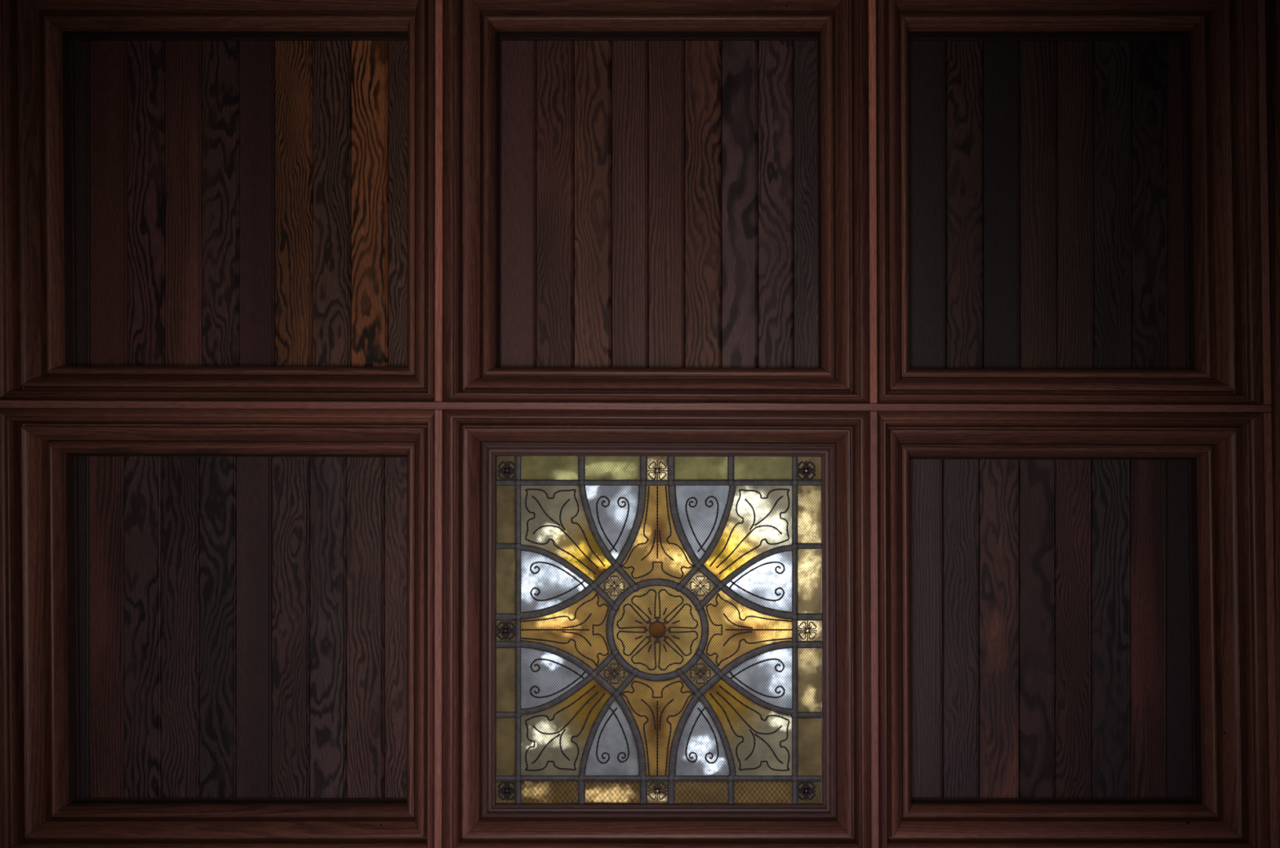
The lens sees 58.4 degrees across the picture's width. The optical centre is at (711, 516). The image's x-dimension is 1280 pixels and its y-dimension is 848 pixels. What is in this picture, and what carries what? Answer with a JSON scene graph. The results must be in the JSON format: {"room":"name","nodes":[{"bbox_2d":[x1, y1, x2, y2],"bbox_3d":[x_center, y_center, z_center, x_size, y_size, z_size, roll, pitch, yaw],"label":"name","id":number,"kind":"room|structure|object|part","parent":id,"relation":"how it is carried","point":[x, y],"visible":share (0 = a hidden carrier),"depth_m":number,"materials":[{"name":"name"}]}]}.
{"room":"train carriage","nodes":[
{"label":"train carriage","id":0,"kind":"room"},
{"bbox_2d":[66,0,1221,803],"bbox_3d":[-0.185,-0.224,2.632,3.514,0.020,2.646,0,-90,0],"label":"ceiling","id":1,"kind":"structure","parent":0,"point":[1220,0],"depth_m":2.62,"materials":[{"name":"brown wood"}]},
{"bbox_2d":[0,408,435,847],"bbox_3d":[-1.049,0.248,2.498,0.935,0.189,0.952,0,-90,0],"label":"coffer","id":2,"kind":"object","parent":1,"relation":"attached to","point":[217,625],"visible":0.99,"depth_m":2.57,"materials":[{"name":"brown wood"}]},
{"bbox_3d":[-1.499,0.248,2.489,0.027,0.171,0.952,-1,-90,0],"label":"cornice moulding","id":3,"kind":"part","parent":2,"relation":"part of","materials":[{"name":"brown wood"}]},
{"bbox_3d":[-1.468,0.248,2.519,0.036,0.134,0.898,-1,-90,0],"label":"panel moulding","id":4,"kind":"part","parent":2,"relation":"part of","materials":[{"name":"brown wood"}]},
{"bbox_3d":[-1.437,0.248,2.511,0.027,0.038,0.826,-1,-90,0],"label":"moulding","id":5,"kind":"part","parent":2,"relation":"part of","materials":[{"name":"brown wood"}]},
{"bbox_3d":[-1.049,-0.213,2.489,0.935,0.171,0.027,0,-90,0],"label":"cornice moulding","id":6,"kind":"part","parent":2,"relation":"part of","materials":[{"name":"brown wood"}]},
{"bbox_3d":[-1.046,0.711,2.489,0.925,0.171,0.027,0,-90,0],"label":"cornice moulding","id":7,"kind":"part","parent":2,"relation":"part of","materials":[{"name":"brown wood"}]},
{"bbox_3d":[-1.049,-0.182,2.519,0.881,0.134,0.036,0,-90,0],"label":"panel moulding","id":8,"kind":"part","parent":2,"relation":"part of","materials":[{"name":"brown wood"}]},
{"bbox_3d":[-1.046,0.679,2.519,0.872,0.134,0.036,0,-90,0],"label":"panel moulding","id":9,"kind":"part","parent":2,"relation":"part of","materials":[{"name":"brown wood"}]},
{"bbox_3d":[-1.049,-0.151,2.511,0.809,0.038,0.027,0,-90,0],"label":"moulding","id":10,"kind":"part","parent":2,"relation":"part of","materials":[{"name":"brown wood"}]},
{"bbox_3d":[-1.046,0.648,2.511,0.800,0.038,0.027,0,-90,0],"label":"moulding","id":11,"kind":"part","parent":2,"relation":"part of","materials":[{"name":"brown wood"}]},
{"bbox_3d":[-0.658,0.249,2.511,0.028,0.038,0.823,0,-90,0],"label":"moulding","id":12,"kind":"part","parent":2,"relation":"part of","materials":[{"name":"brown wood"}]},
{"bbox_3d":[-0.627,0.249,2.519,0.037,0.134,0.895,0,-90,0],"label":"panel moulding","id":13,"kind":"part","parent":2,"relation":"part of","materials":[{"name":"brown wood"}]},
{"bbox_3d":[-0.596,0.249,2.489,0.028,0.171,0.948,0,-90,0],"label":"cornice moulding","id":14,"kind":"part","parent":2,"relation":"part of","materials":[{"name":"brown wood"}]},
{"bbox_2d":[434,409,442,847],"bbox_3d":[-0.574,0.249,2.450,0.017,0.100,0.948,0,-90,0],"label":"trim","id":15,"kind":"structure","parent":2,"relation":"attached to","point":[438,413],"depth_m":2.40,"materials":[{"name":"brown wood"}]},
{"bbox_2d":[0,400,1271,413],"bbox_3d":[-0.178,-0.232,2.450,2.710,0.100,0.016,0,-90,0],"label":"trim","id":16,"kind":"structure","parent":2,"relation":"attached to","point":[443,406],"depth_m":2.40,"materials":[{"name":"brown wood"}]},
{"bbox_2d":[0,0,435,401],"bbox_3d":[-1.053,-0.702,2.498,0.945,0.189,0.920,0,-90,0],"label":"coffer","id":17,"kind":"object","parent":1,"relation":"attached to","point":[201,200],"visible":1,"depth_m":2.57,"materials":[{"name":"brown wood"}]},
{"bbox_3d":[-1.508,-0.704,2.489,0.027,0.171,0.916,-1,-90,0],"label":"cornice moulding","id":18,"kind":"part","parent":17,"relation":"part of","materials":[{"name":"brown wood"}]},
{"bbox_3d":[-1.477,-0.704,2.519,0.036,0.134,0.863,-1,-90,0],"label":"panel moulding","id":19,"kind":"part","parent":17,"relation":"part of","materials":[{"name":"brown wood"}]},
{"bbox_3d":[-1.445,-0.704,2.511,0.027,0.038,0.791,-1,-90,0],"label":"moulding","id":20,"kind":"part","parent":17,"relation":"part of","materials":[{"name":"brown wood"}]},
{"bbox_3d":[-1.049,-0.257,2.489,0.935,0.171,0.027,0,-90,0],"label":"cornice moulding","id":21,"kind":"part","parent":17,"relation":"part of","materials":[{"name":"brown wood"}]},
{"bbox_3d":[-1.053,-1.117,2.519,0.890,0.134,0.036,0,-90,0],"label":"panel moulding","id":22,"kind":"part","parent":17,"relation":"part of","materials":[{"name":"brown wood"}]},
{"bbox_3d":[-1.049,-0.288,2.519,0.881,0.134,0.036,0,-90,0],"label":"panel moulding","id":23,"kind":"part","parent":17,"relation":"part of","materials":[{"name":"brown wood"}]},
{"bbox_3d":[-1.053,-1.086,2.511,0.818,0.038,0.027,0,-90,0],"label":"moulding","id":24,"kind":"part","parent":17,"relation":"part of","materials":[{"name":"brown wood"}]},
{"bbox_3d":[-1.050,-0.319,2.511,0.810,0.038,0.027,0,-90,0],"label":"moulding","id":25,"kind":"part","parent":17,"relation":"part of","materials":[{"name":"brown wood"}]},
{"bbox_3d":[-0.657,-0.702,2.511,0.028,0.038,0.794,0,-90,0],"label":"moulding","id":26,"kind":"part","parent":17,"relation":"part of","materials":[{"name":"brown wood"}]},
{"bbox_3d":[-0.626,-0.702,2.519,0.037,0.134,0.866,0,-90,0],"label":"panel moulding","id":27,"kind":"part","parent":17,"relation":"part of","materials":[{"name":"brown wood"}]},
{"bbox_3d":[-0.594,-0.702,2.489,0.028,0.171,0.920,0,-90,0],"label":"cornice moulding","id":28,"kind":"part","parent":17,"relation":"part of","materials":[{"name":"brown wood"}]},
{"bbox_2d":[435,0,443,401],"bbox_3d":[-0.573,-0.702,2.450,0.017,0.100,0.920,0,-90,0],"label":"trim","id":29,"kind":"structure","parent":17,"relation":"attached to","point":[438,3],"depth_m":2.40,"materials":[{"name":"brown wood"}]},
{"bbox_2d":[442,0,869,403],"bbox_3d":[-0.116,-0.700,2.498,0.898,0.189,0.924,0,-90,0],"label":"coffer","id":30,"kind":"object","parent":1,"relation":"attached to","point":[582,138],"visible":0.99,"depth_m":2.57,"materials":[{"name":"brown wood"}]},
{"bbox_3d":[-0.551,-0.702,2.489,0.028,0.171,0.920,0,-90,0],"label":"cornice moulding","id":31,"kind":"part","parent":30,"relation":"part of","materials":[{"name":"brown wood"}]},
{"bbox_3d":[-0.520,-0.702,2.519,0.037,0.134,0.866,0,-90,0],"label":"panel moulding","id":32,"kind":"part","parent":30,"relation":"part of","materials":[{"name":"brown wood"}]},
{"bbox_3d":[-0.488,-0.702,2.511,0.028,0.038,0.795,0,-90,0],"label":"moulding","id":33,"kind":"part","parent":30,"relation":"part of","materials":[{"name":"brown wood"}]},
{"bbox_3d":[-0.116,-0.253,2.489,0.897,0.171,0.027,0,-90,0],"label":"cornice moulding","id":34,"kind":"part","parent":30,"relation":"part of","materials":[{"name":"brown wood"}]},
{"bbox_3d":[-0.117,-1.117,2.519,0.839,0.134,0.036,0,-90,0],"label":"panel moulding","id":35,"kind":"part","parent":30,"relation":"part of","materials":[{"name":"brown wood"}]},
{"bbox_3d":[-0.116,-0.285,2.519,0.843,0.134,0.038,0,-90,0],"label":"panel moulding","id":36,"kind":"part","parent":30,"relation":"part of","materials":[{"name":"brown wood"}]},
{"bbox_3d":[-0.116,-0.316,2.511,0.772,0.038,0.029,0,-90,0],"label":"moulding","id":37,"kind":"part","parent":30,"relation":"part of","materials":[{"name":"brown wood"}]},
{"bbox_3d":[-0.117,-1.086,2.511,0.768,0.038,0.027,0,-90,0],"label":"moulding","id":38,"kind":"part","parent":30,"relation":"part of","materials":[{"name":"brown wood"}]},
{"bbox_3d":[0.255,-0.700,2.511,0.027,0.038,0.798,0,-90,0],"label":"moulding","id":39,"kind":"part","parent":30,"relation":"part of","materials":[{"name":"brown wood"}]},
{"bbox_3d":[0.286,-0.700,2.519,0.036,0.134,0.869,0,-90,0],"label":"panel moulding","id":40,"kind":"part","parent":30,"relation":"part of","materials":[{"name":"brown wood"}]},
{"bbox_3d":[0.318,-0.700,2.489,0.027,0.171,0.923,0,-90,0],"label":"cornice moulding","id":41,"kind":"part","parent":30,"relation":"part of","materials":[{"name":"brown wood"}]},
{"bbox_2d":[442,409,871,847],"bbox_3d":[-0.115,0.249,2.495,0.902,0.183,0.949,0,-90,0],"label":"coffer","id":42,"kind":"object","parent":1,"relation":"attached to","point":[464,432],"visible":0.98,"depth_m":2.45,"materials":[{"name":"brown wood"}]},
{"bbox_3d":[-0.552,0.249,2.489,0.028,0.171,0.948,0,-90,0],"label":"cornice moulding","id":43,"kind":"part","parent":42,"relation":"part of","materials":[{"name":"brown wood"}]},
{"bbox_3d":[-0.521,0.249,2.519,0.037,0.134,0.894,0,-90,0],"label":"panel moulding","id":44,"kind":"part","parent":42,"relation":"part of","materials":[{"name":"brown wood"}]},
{"bbox_3d":[-0.116,-0.210,2.489,0.897,0.171,0.027,0,-90,0],"label":"cornice moulding","id":45,"kind":"part","parent":42,"relation":"part of","materials":[{"name":"brown wood"}]},
{"bbox_3d":[-0.116,-0.179,2.519,0.844,0.134,0.038,0,-90,0],"label":"panel moulding","id":46,"kind":"part","parent":42,"relation":"part of","materials":[{"name":"brown wood"}]},
{"bbox_3d":[-0.115,0.711,2.489,0.902,0.171,0.027,0,-90,0],"label":"cornice moulding","id":47,"kind":"part","parent":42,"relation":"part of","materials":[{"name":"brown wood"}]},
{"bbox_3d":[-0.115,0.679,2.519,0.848,0.134,0.036,0,-90,0],"label":"panel moulding","id":48,"kind":"part","parent":42,"relation":"part of","materials":[{"name":"brown wood"}]},
{"bbox_2d":[482,443,835,817],"bbox_3d":[-0.115,0.250,2.518,0.778,0.044,0.824,0,-90,0],"label":"stained glass panel","id":49,"kind":"object","parent":42,"relation":"attached to","point":[680,620],"visible":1,"depth_m":2.53,"materials":[{"name":"multicoloured glass"}]},
{"bbox_3d":[-0.489,0.250,2.518,0.029,0.044,0.823,0,-90,0],"label":"sash frame","id":50,"kind":"part","parent":49,"relation":"part of","materials":[{"name":"brown wood"}]},
{"bbox_3d":[-0.456,0.608,2.529,0.058,0.003,0.058,0,-90,0],"label":"glass pane","id":51,"kind":"part","parent":49,"relation":"part of","materials":[{"name":"glass"}]},
{"bbox_3d":[-0.456,0.508,2.529,0.058,0.003,0.140,0,-90,0],"label":"glass pane","id":52,"kind":"part","parent":49,"relation":"part of","materials":[{"name":"yellow glass"}]},
{"bbox_3d":[-0.456,0.360,2.529,0.058,0.003,0.156,0,-90,0],"label":"glass pane","id":53,"kind":"part","parent":49,"relation":"part of","materials":[{"name":"yellow glass"}]},
{"bbox_3d":[-0.456,0.252,2.529,0.058,0.003,0.061,0,-90,0],"label":"glass pane","id":54,"kind":"part","parent":49,"relation":"part of","materials":[{"name":"brown glass"}]},
{"bbox_3d":[-0.456,0.143,2.529,0.058,0.003,0.157,0,-90,0],"label":"glass pane","id":55,"kind":"part","parent":49,"relation":"part of","materials":[{"name":"glass"}]},
{"bbox_3d":[-0.456,-0.005,2.529,0.058,0.003,0.140,0,-90,0],"label":"glass pane","id":56,"kind":"part","parent":49,"relation":"part of","materials":[{"name":"glass"}]},
{"bbox_3d":[-0.456,-0.105,2.529,0.058,0.003,0.059,0,-90,0],"label":"glass pane","id":57,"kind":"part","parent":49,"relation":"part of","materials":[{"name":"brown glass"}]},
{"bbox_3d":[-0.357,0.608,2.529,0.140,0.003,0.058,0,-90,0],"label":"glass pane","id":58,"kind":"part","parent":49,"relation":"part of","materials":[{"name":"yellow glass"}]},
{"bbox_3d":[-0.357,-0.105,2.529,0.140,0.003,0.059,0,-90,0],"label":"glass pane","id":59,"kind":"part","parent":49,"relation":"part of","materials":[{"name":"glass"}]},
{"bbox_3d":[-0.343,0.357,2.529,0.168,0.003,0.151,0,-90,0],"label":"glass pane","id":60,"kind":"part","parent":49,"relation":"part of","materials":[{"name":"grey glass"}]},
{"bbox_3d":[-0.343,0.144,2.529,0.168,0.003,0.151,0,-90,0],"label":"glass pane","id":61,"kind":"part","parent":49,"relation":"part of","materials":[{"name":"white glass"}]},
{"bbox_3d":[-0.320,0.250,2.529,0.215,0.003,0.196,0,-90,0],"label":"glass pane","id":62,"kind":"part","parent":49,"relation":"part of","materials":[{"name":"glass"}]},
{"bbox_3d":[-0.319,0.462,2.529,0.217,0.003,0.227,0,-90,0],"label":"glass pane","id":63,"kind":"part","parent":49,"relation":"part of","materials":[{"name":"yellow glass"}]},
{"bbox_3d":[-0.319,0.038,2.529,0.217,0.003,0.227,0,-90,0],"label":"glass pane","id":64,"kind":"part","parent":49,"relation":"part of","materials":[{"name":"yellow glass"}]},
{"bbox_3d":[-0.219,0.484,2.529,0.134,0.003,0.183,0,-90,0],"label":"glass pane","id":65,"kind":"part","parent":49,"relation":"part of","materials":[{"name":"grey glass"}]},
{"bbox_3d":[-0.219,0.017,2.529,0.134,0.003,0.183,0,-90,0],"label":"glass pane","id":66,"kind":"part","parent":49,"relation":"part of","materials":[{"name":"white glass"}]},
{"bbox_3d":[-0.218,0.608,2.529,0.137,0.003,0.058,0,-90,0],"label":"glass pane","id":67,"kind":"part","parent":49,"relation":"part of","materials":[{"name":"yellow glass"}]},
{"bbox_3d":[-0.218,-0.105,2.529,0.137,0.003,0.059,0,-90,0],"label":"glass pane","id":68,"kind":"part","parent":49,"relation":"part of","materials":[{"name":"glass"}]},
{"bbox_3d":[-0.212,0.153,2.529,0.066,0.003,0.067,-44,-90,0],"label":"glass pane","id":69,"kind":"part","parent":49,"relation":"part of","materials":[{"name":"beige glass"}]},
{"bbox_3d":[-0.212,0.345,2.529,0.066,0.003,0.067,42,-90,0],"label":"glass pane","id":70,"kind":"part","parent":49,"relation":"part of","materials":[{"name":"brown glass"}]},
{"bbox_3d":[-0.119,0.250,2.529,0.211,0.003,0.211,0,-90,0],"label":"glass pane","id":71,"kind":"part","parent":49,"relation":"part of","materials":[{"name":"glass"}]},
{"bbox_3d":[-0.119,0.460,2.529,0.182,0.003,0.231,0,-90,0],"label":"glass pane","id":72,"kind":"part","parent":49,"relation":"part of","materials":[{"name":"glass"}]},
{"bbox_3d":[-0.119,0.608,2.529,0.061,0.003,0.058,0,-90,0],"label":"glass pane","id":73,"kind":"part","parent":49,"relation":"part of","materials":[{"name":"yellow glass"}]},
{"bbox_3d":[-0.119,-0.105,2.529,0.061,0.003,0.059,0,-90,0],"label":"glass pane","id":74,"kind":"part","parent":49,"relation":"part of","materials":[{"name":"beige glass"}]},
{"bbox_3d":[-0.119,0.041,2.529,0.182,0.003,0.231,0,-90,0],"label":"glass pane","id":75,"kind":"part","parent":49,"relation":"part of","materials":[{"name":"glass"}]},
{"bbox_3d":[-0.115,0.647,2.518,0.776,0.044,0.028,0,-90,0],"label":"sash frame","id":76,"kind":"part","parent":49,"relation":"part of","materials":[{"name":"brown wood"}]},
{"bbox_3d":[-0.116,-0.147,2.518,0.772,0.044,0.028,0,-90,0],"label":"sash frame","id":77,"kind":"part","parent":49,"relation":"part of","materials":[{"name":"brown wood"}]},
{"bbox_3d":[-0.026,0.345,2.529,0.066,0.003,0.067,-42,-90,0],"label":"glass pane","id":78,"kind":"part","parent":49,"relation":"part of","materials":[{"name":"brown glass"}]},
{"bbox_3d":[-0.026,0.153,2.529,0.066,0.003,0.067,44,-90,0],"label":"glass pane","id":79,"kind":"part","parent":49,"relation":"part of","materials":[{"name":"beige glass"}]},
{"bbox_3d":[-0.023,0.608,2.529,0.132,0.003,0.058,0,-90,0],"label":"glass pane","id":80,"kind":"part","parent":49,"relation":"part of","materials":[{"name":"yellow glass"}]},
{"bbox_3d":[-0.023,-0.105,2.529,0.132,0.003,0.059,0,-90,0],"label":"glass pane","id":81,"kind":"part","parent":49,"relation":"part of","materials":[{"name":"green glass"}]},
{"bbox_3d":[-0.020,0.484,2.529,0.134,0.003,0.183,0,-90,0],"label":"glass pane","id":82,"kind":"part","parent":49,"relation":"part of","materials":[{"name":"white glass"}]},
{"bbox_3d":[-0.020,0.017,2.529,0.134,0.003,0.183,0,-90,0],"label":"glass pane","id":83,"kind":"part","parent":49,"relation":"part of","materials":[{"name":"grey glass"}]},
{"bbox_3d":[0.081,0.250,2.529,0.215,0.003,0.196,0,-90,0],"label":"glass pane","id":84,"kind":"part","parent":49,"relation":"part of","materials":[{"name":"glass"}]},
{"bbox_3d":[0.080,0.462,2.529,0.217,0.003,0.227,0,-90,0],"label":"glass pane","id":85,"kind":"part","parent":49,"relation":"part of","materials":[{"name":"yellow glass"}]},
{"bbox_3d":[0.080,0.038,2.529,0.217,0.003,0.227,0,-90,0],"label":"glass pane","id":86,"kind":"part","parent":49,"relation":"part of","materials":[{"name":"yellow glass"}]},
{"bbox_3d":[0.105,0.144,2.529,0.168,0.003,0.151,0,-90,0],"label":"glass pane","id":87,"kind":"part","parent":49,"relation":"part of","materials":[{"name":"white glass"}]},
{"bbox_3d":[0.105,0.357,2.529,0.168,0.003,0.151,0,-90,0],"label":"glass pane","id":88,"kind":"part","parent":49,"relation":"part of","materials":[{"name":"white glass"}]},
{"bbox_3d":[0.114,0.608,2.529,0.141,0.003,0.058,0,-90,0],"label":"glass pane","id":89,"kind":"part","parent":49,"relation":"part of","materials":[{"name":"yellow glass"}]},
{"bbox_3d":[0.114,-0.105,2.529,0.141,0.003,0.059,0,-90,0],"label":"glass pane","id":90,"kind":"part","parent":49,"relation":"part of","materials":[{"name":"green glass"}]},
{"bbox_3d":[0.214,0.508,2.529,0.058,0.003,0.140,0,-90,0],"label":"glass pane","id":91,"kind":"part","parent":49,"relation":"part of","materials":[{"name":"yellow glass"}]},
{"bbox_3d":[0.214,0.360,2.529,0.058,0.003,0.156,0,-90,0],"label":"glass pane","id":92,"kind":"part","parent":49,"relation":"part of","materials":[{"name":"yellow glass"}]},
{"bbox_3d":[0.214,0.252,2.529,0.058,0.003,0.061,0,-90,0],"label":"glass pane","id":93,"kind":"part","parent":49,"relation":"part of","materials":[{"name":"beige glass"}]},
{"bbox_3d":[0.214,0.143,2.529,0.058,0.003,0.157,0,-90,0],"label":"glass pane","id":94,"kind":"part","parent":49,"relation":"part of","materials":[{"name":"yellow glass"}]},
{"bbox_3d":[0.214,-0.005,2.529,0.058,0.003,0.140,0,-90,0],"label":"glass pane","id":95,"kind":"part","parent":49,"relation":"part of","materials":[{"name":"beige glass"}]},
{"bbox_3d":[0.214,0.608,2.529,0.058,0.003,0.058,0,-90,0],"label":"glass pane","id":96,"kind":"part","parent":49,"relation":"part of","materials":[{"name":"yellow glass"}]},
{"bbox_3d":[0.214,-0.105,2.529,0.058,0.003,0.059,0,-90,0],"label":"glass pane","id":97,"kind":"part","parent":49,"relation":"part of","materials":[{"name":"glass"}]},
{"bbox_3d":[0.258,0.251,2.518,0.028,0.044,0.820,0,-90,0],"label":"sash frame","id":98,"kind":"part","parent":49,"relation":"part of","materials":[{"name":"brown wood"}]},
{"bbox_3d":[0.290,0.251,2.519,0.036,0.134,0.891,0,-90,0],"label":"panel moulding","id":99,"kind":"part","parent":42,"relation":"part of","materials":[{"name":"brown wood"}]},
{"bbox_3d":[0.321,0.251,2.489,0.027,0.171,0.945,0,-90,0],"label":"cornice moulding","id":100,"kind":"part","parent":42,"relation":"part of","materials":[{"name":"brown wood"}]},
{"bbox_2d":[867,0,877,403],"bbox_3d":[0.339,-0.700,2.450,0.016,0.100,0.923,0,-90,0],"label":"trim","id":101,"kind":"structure","parent":1,"relation":"attached to","point":[871,3],"depth_m":2.40,"materials":[{"name":"brown wood"}]},
{"bbox_2d":[869,411,879,847],"bbox_3d":[0.343,0.251,2.450,0.016,0.100,0.945,0,-90,0],"label":"trim","id":102,"kind":"structure","parent":1,"relation":"attached to","point":[873,415],"depth_m":2.40,"materials":[{"name":"brown wood"}]},
{"bbox_2d":[875,0,1262,404],"bbox_3d":[0.753,-0.699,2.498,0.815,0.189,0.927,0,-90,0],"label":"coffer","id":103,"kind":"object","parent":1,"relation":"attached to","point":[1068,194],"visible":1,"depth_m":2.57,"materials":[{"name":"brown wood"}]},
{"bbox_3d":[0.361,-0.700,2.489,0.027,0.171,0.923,0,-90,0],"label":"cornice moulding","id":104,"kind":"part","parent":103,"relation":"part of","materials":[{"name":"brown wood"}]},
{"bbox_3d":[0.392,-0.700,2.519,0.036,0.134,0.870,0,-90,0],"label":"panel moulding","id":105,"kind":"part","parent":103,"relation":"part of","materials":[{"name":"brown wood"}]},
{"bbox_3d":[0.424,-0.700,2.511,0.027,0.038,0.798,0,-90,0],"label":"moulding","id":106,"kind":"part","parent":103,"relation":"part of","materials":[{"name":"brown wood"}]},
{"bbox_3d":[0.747,-1.086,2.511,0.676,0.038,0.027,0,-90,0],"label":"moulding","id":107,"kind":"part","parent":103,"relation":"part of","materials":[{"name":"brown wood"}]},
{"bbox_3d":[0.754,-0.313,2.511,0.685,0.038,0.029,0,-90,0],"label":"moulding","id":108,"kind":"part","parent":103,"relation":"part of","materials":[{"name":"brown wood"}]},
{"bbox_3d":[0.747,-1.117,2.519,0.746,0.134,0.036,0,-90,0],"label":"panel moulding","id":109,"kind":"part","parent":103,"relation":"part of","materials":[{"name":"brown wood"}]},
{"bbox_3d":[0.755,-0.281,2.519,0.757,0.134,0.038,0,-90,0],"label":"panel moulding","id":110,"kind":"part","parent":103,"relation":"part of","materials":[{"name":"brown wood"}]},
{"bbox_3d":[0.755,-0.250,2.489,0.811,0.171,0.027,0,-90,0],"label":"cornice moulding","id":111,"kind":"part","parent":103,"relation":"part of","materials":[{"name":"brown wood"}]},
{"bbox_3d":[1.078,-0.699,2.511,0.027,0.038,0.801,-1,-90,0],"label":"moulding","id":112,"kind":"part","parent":103,"relation":"part of","materials":[{"name":"brown wood"}]},
{"bbox_3d":[1.109,-0.699,2.519,0.036,0.134,0.872,-1,-90,0],"label":"panel moulding","id":113,"kind":"part","parent":103,"relation":"part of","materials":[{"name":"brown wood"}]},
{"bbox_3d":[1.140,-0.699,2.489,0.027,0.171,0.926,-1,-90,0],"label":"cornice moulding","id":114,"kind":"part","parent":103,"relation":"part of","materials":[{"name":"brown wood"}]},
{"bbox_2d":[1257,0,1271,404],"bbox_3d":[1.162,-0.699,2.450,0.016,0.100,0.927,-1,-90,0],"label":"trim","id":115,"kind":"structure","parent":103,"relation":"attached to","point":[1266,349],"depth_m":2.40,"materials":[{"name":"brown wood"}]},
{"bbox_2d":[877,411,1270,847],"bbox_3d":[0.763,0.251,2.498,0.826,0.189,0.946,0,-90,0],"label":"coffer","id":116,"kind":"object","parent":1,"relation":"attached to","point":[1073,615],"visible":0.99,"depth_m":2.57,"materials":[{"name":"brown wood"}]},
{"bbox_3d":[0.364,0.251,2.489,0.027,0.171,0.945,0,-90,0],"label":"cornice moulding","id":117,"kind":"part","parent":116,"relation":"part of","materials":[{"name":"brown wood"}]},
{"bbox_3d":[0.396,0.251,2.519,0.036,0.134,0.891,0,-90,0],"label":"panel moulding","id":118,"kind":"part","parent":116,"relation":"part of","materials":[{"name":"brown wood"}]},
{"bbox_3d":[0.427,0.251,2.511,0.027,0.038,0.820,0,-90,0],"label":"moulding","id":119,"kind":"part","parent":116,"relation":"part of","materials":[{"name":"brown wood"}]},
{"bbox_3d":[0.756,-0.144,2.511,0.687,0.038,0.029,0,-90,0],"label":"moulding","id":120,"kind":"part","parent":116,"relation":"part of","materials":[{"name":"brown wood"}]},
{"bbox_3d":[0.764,0.648,2.511,0.696,0.038,0.027,0,-90,0],"label":"moulding","id":121,"kind":"part","parent":116,"relation":"part of","materials":[{"name":"brown wood"}]},
{"bbox_3d":[0.755,-0.176,2.519,0.758,0.134,0.038,0,-90,0],"label":"panel moulding","id":122,"kind":"part","parent":116,"relation":"part of","materials":[{"name":"brown wood"}]},
{"bbox_3d":[0.764,0.679,2.519,0.768,0.134,0.036,0,-90,0],"label":"panel moulding","id":123,"kind":"part","parent":116,"relation":"part of","materials":[{"name":"brown wood"}]},
{"bbox_3d":[0.755,-0.207,2.489,0.811,0.171,0.027,0,-90,0],"label":"cornice moulding","id":124,"kind":"part","parent":116,"relation":"part of","materials":[{"name":"brown wood"}]},
{"bbox_3d":[0.764,0.711,2.489,0.822,0.171,0.027,0,-90,0],"label":"cornice moulding","id":125,"kind":"part","parent":116,"relation":"part of","materials":[{"name":"brown wood"}]},
{"bbox_3d":[1.093,0.253,2.511,0.027,0.038,0.817,-1,-90,0],"label":"moulding","id":126,"kind":"part","parent":116,"relation":"part of","materials":[{"name":"brown wood"}]},
{"bbox_3d":[1.124,0.253,2.519,0.036,0.134,0.889,-1,-90,0],"label":"panel moulding","id":127,"kind":"part","parent":116,"relation":"part of","materials":[{"name":"brown wood"}]},
{"bbox_3d":[1.155,0.253,2.489,0.027,0.171,0.942,-1,-90,0],"label":"cornice moulding","id":128,"kind":"part","parent":116,"relation":"part of","materials":[{"name":"brown wood"}]},
{"bbox_2d":[1263,413,1278,847],"bbox_3d":[1.177,0.253,2.450,0.016,0.100,0.943,-1,-90,0],"label":"trim","id":129,"kind":"structure","parent":116,"relation":"attached to","point":[1268,455],"depth_m":2.40,"materials":[{"name":"brown wood"}]},
{"bbox_3d":[1.622,-0.224,0.521,0.100,4.242,2.846,0,-90,0],"label":"wall","id":130,"kind":"structure","parent":0,"visible":0},
{"bbox_2d":[1265,0,1279,847],"bbox_3d":[1.380,-0.224,2.428,0.384,0.044,2.646,0,-90,0],"label":"trim","id":131,"kind":"structure","parent":130,"relation":"attached to","point":[1272,7],"depth_m":2.41,"materials":[{"name":"brown wood"}]},
{"bbox_3d":[-0.675,0.270,2.790,0.030,0.300,1.200,0,-90,0],"label":"trim","id":132,"kind":"structure","parent":0,"visible":0},
{"bbox_2d":[522,485,822,802],"bbox_3d":[-0.130,0.270,2.942,1.120,0.004,1.200,0,-90,0],"label":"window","id":133,"kind":"structure","parent":132,"relation":"attached to","point":[592,486],"depth_m":2.94,"materials":[{"name":"clear glass"}]}
]}

